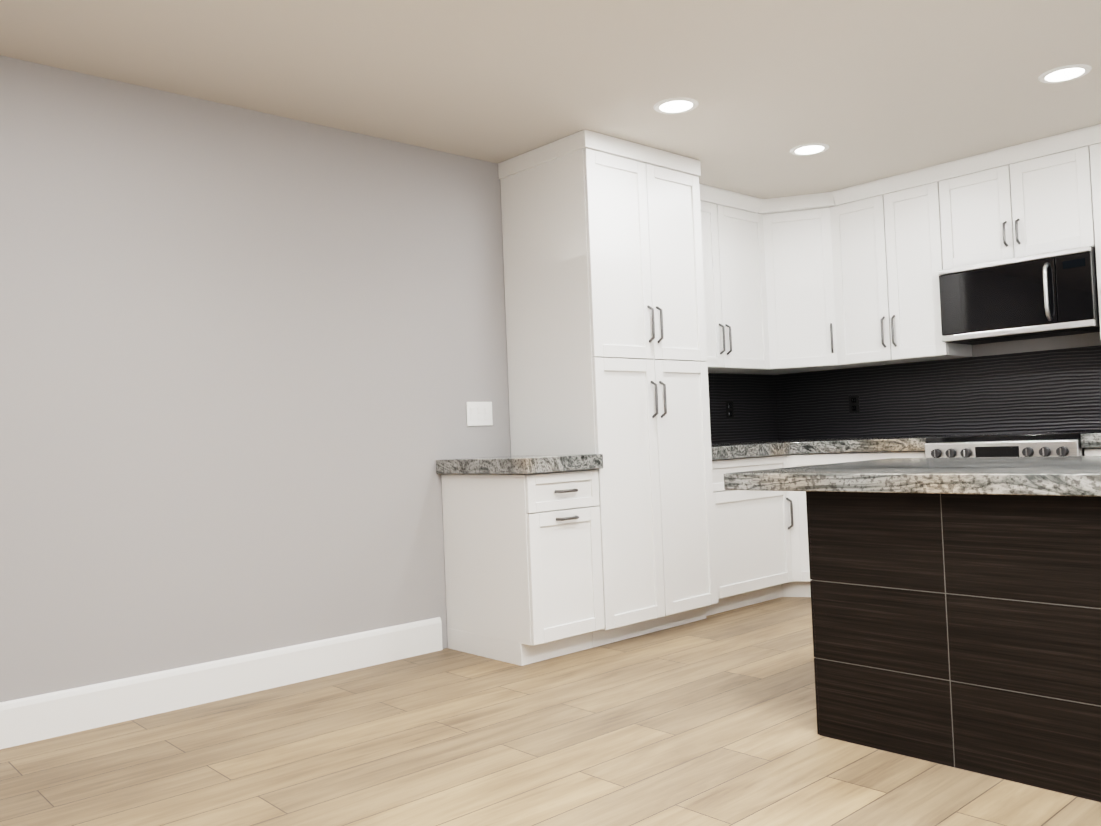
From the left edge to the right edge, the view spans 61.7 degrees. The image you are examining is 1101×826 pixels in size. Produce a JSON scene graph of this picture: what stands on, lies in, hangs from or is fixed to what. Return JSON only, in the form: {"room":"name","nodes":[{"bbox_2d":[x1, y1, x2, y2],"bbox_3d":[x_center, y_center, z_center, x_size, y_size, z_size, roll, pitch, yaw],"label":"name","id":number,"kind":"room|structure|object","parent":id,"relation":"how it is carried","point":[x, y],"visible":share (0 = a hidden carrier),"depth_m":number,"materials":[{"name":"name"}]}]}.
{"room":"kitchen","nodes":[
{"label":"kitchen","id":0,"kind":"room"},
{"bbox_2d":[0,55,764,748],"bbox_3d":[-1.320,-0.069,3.988,8.040,2.500,0.136,-1,-2,-42],"label":"wall","id":1,"kind":"structure","parent":0,"point":[252,363],"depth_m":3.85,"materials":[{"name":"grey paint"}]},
{"bbox_2d":[466,402,492,425],"bbox_3d":[-0.365,0.004,4.767,0.165,0.125,0.012,-1,-2,-42],"label":"switch plate","id":2,"kind":"object","parent":1,"relation":"attached to","point":[479,413],"visible":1,"depth_m":4.76,"materials":[{"name":"white plastic"}]},
{"bbox_2d":[726,401,733,418],"bbox_3d":[1.203,-0.021,6.173,0.075,0.120,0.009,-1,-2,-42],"label":"outlet","id":3,"kind":"object","parent":1,"relation":"attached to","point":[729,410],"visible":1,"depth_m":6.17,"materials":[{"name":"black plastic"}]},
{"bbox_2d":[0,597,1100,825],"bbox_3d":[1.246,1.052,1.172,8.040,0.100,7.640,-1,-2,-42],"label":"floor","id":4,"kind":"structure","parent":0,"point":[710,721],"depth_m":2.99,"materials":[{"name":"brown wood"}]},
{"bbox_2d":[441,469,604,665],"bbox_3d":[-0.127,0.717,4.473,0.452,0.861,0.693,-1,-2,-42],"label":"base cabinet","id":5,"kind":"object","parent":4,"relation":"on","point":[523,569],"visible":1,"depth_m":4.28,"materials":[{"name":"white wood"}]},
{"bbox_2d":[436,454,602,473],"bbox_3d":[-0.158,0.248,4.476,0.482,0.070,0.691,-1,-2,-42],"label":"countertop","id":6,"kind":"structure","parent":5,"relation":"on","point":[525,464],"depth_m":4.26,"materials":[{"name":"stone"}]},
{"bbox_2d":[498,129,717,646],"bbox_3d":[0.327,-0.109,4.937,0.882,2.499,0.693,-1,-2,-42],"label":"pantry cabinet","id":7,"kind":"object","parent":4,"relation":"on","point":[604,301],"visible":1,"depth_m":4.68,"materials":[{"name":"white wood"}]},
{"bbox_2d":[706,345,1100,615],"bbox_3d":[2.110,0.364,4.824,1.594,1.402,3.204,-1,-2,-42],"label":"kitchen counter","id":8,"kind":"object","parent":4,"relation":"on","point":[762,548],"visible":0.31,"depth_m":5.49,"materials":[{"name":"white"}]},
{"bbox_2d":[706,423,1100,461],"bbox_3d":[2.102,0.166,4.829,1.594,0.070,3.204,-1,-2,-42],"label":"countertop","id":9,"kind":"structure","parent":8,"relation":"on","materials":[{"name":"stone"}]},
{"bbox_2d":[724,456,1100,802],"bbox_3d":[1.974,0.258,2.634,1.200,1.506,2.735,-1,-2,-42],"label":"kitchen island","id":10,"kind":"object","parent":4,"relation":"on","point":[956,610],"visible":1,"depth_m":2.70,"materials":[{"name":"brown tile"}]},
{"bbox_2d":[925,431,1100,457],"bbox_3d":[2.554,0.582,4.968,0.694,0.940,0.776,-1,-2,-42],"label":"range","id":11,"kind":"object","parent":4,"relation":"on","point":[1037,444],"visible":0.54,"depth_m":4.76,"materials":[{"name":"silver metal"}]},
{"bbox_2d":[0,0,1100,198],"bbox_3d":[1.140,-1.545,1.243,8.040,0.100,7.640,-1,-2,-42],"label":"ceiling","id":12,"kind":"structure","parent":0,"point":[866,91],"depth_m":3.72,"materials":[{"name":"grey paint"}]},
{"bbox_2d":[653,97,698,113],"bbox_3d":[0.568,-1.389,4.171,0.204,0.006,0.204,-1,-2,-42],"label":"recessed light","id":13,"kind":"object","parent":12,"relation":"in","point":[678,105],"visible":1,"depth_m":4.16,"materials":[{"name":"white plastic"}]},
{"bbox_2d":[790,143,828,155],"bbox_3d":[1.379,-1.402,4.905,0.204,0.006,0.204,-1,-2,-42],"label":"recessed light","id":14,"kind":"object","parent":12,"relation":"in","point":[809,149],"visible":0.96,"depth_m":4.90,"materials":[{"name":"white plastic"}]},
{"bbox_2d":[1038,64,1091,82],"bbox_3d":[2.219,-1.461,3.975,0.204,0.006,0.204,-1,-2,-42],"label":"recessed light","id":15,"kind":"object","parent":12,"relation":"in","point":[1065,73],"visible":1,"depth_m":3.97,"materials":[{"name":"white plastic"}]},
{"bbox_2d":[778,332,1100,440],"bbox_3d":[4.169,-0.296,3.820,0.120,2.500,7.520,-1,-2,-42],"label":"wall","id":16,"kind":"structure","parent":0,"point":[1050,343],"depth_m":5.28,"materials":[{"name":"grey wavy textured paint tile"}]},
{"bbox_2d":[848,395,859,412],"bbox_3d":[2.009,-0.058,6.097,0.009,0.120,0.075,-1,-2,-42],"label":"outlet","id":17,"kind":"object","parent":16,"relation":"attached to","point":[854,406],"visible":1,"depth_m":6.09,"materials":[{"name":"black plastic"}]},
{"bbox_2d":[699,124,1100,374],"bbox_3d":[2.396,-0.909,4.486,1.594,1.094,4.208,-1,-2,-42],"label":"upper cabinet","id":18,"kind":"object","parent":16,"relation":"attached to","point":[848,277],"visible":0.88,"depth_m":5.59,"materials":[{"name":"white wood"}]},
{"bbox_2d":[938,246,1099,344],"bbox_3d":[2.621,-0.629,5.096,0.447,0.416,0.786,-1,-2,-42],"label":"microwave","id":19,"kind":"object","parent":18,"relation":"attached to","point":[1048,294],"visible":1,"depth_m":4.95,"materials":[{"name":"black glass"}]}
]}

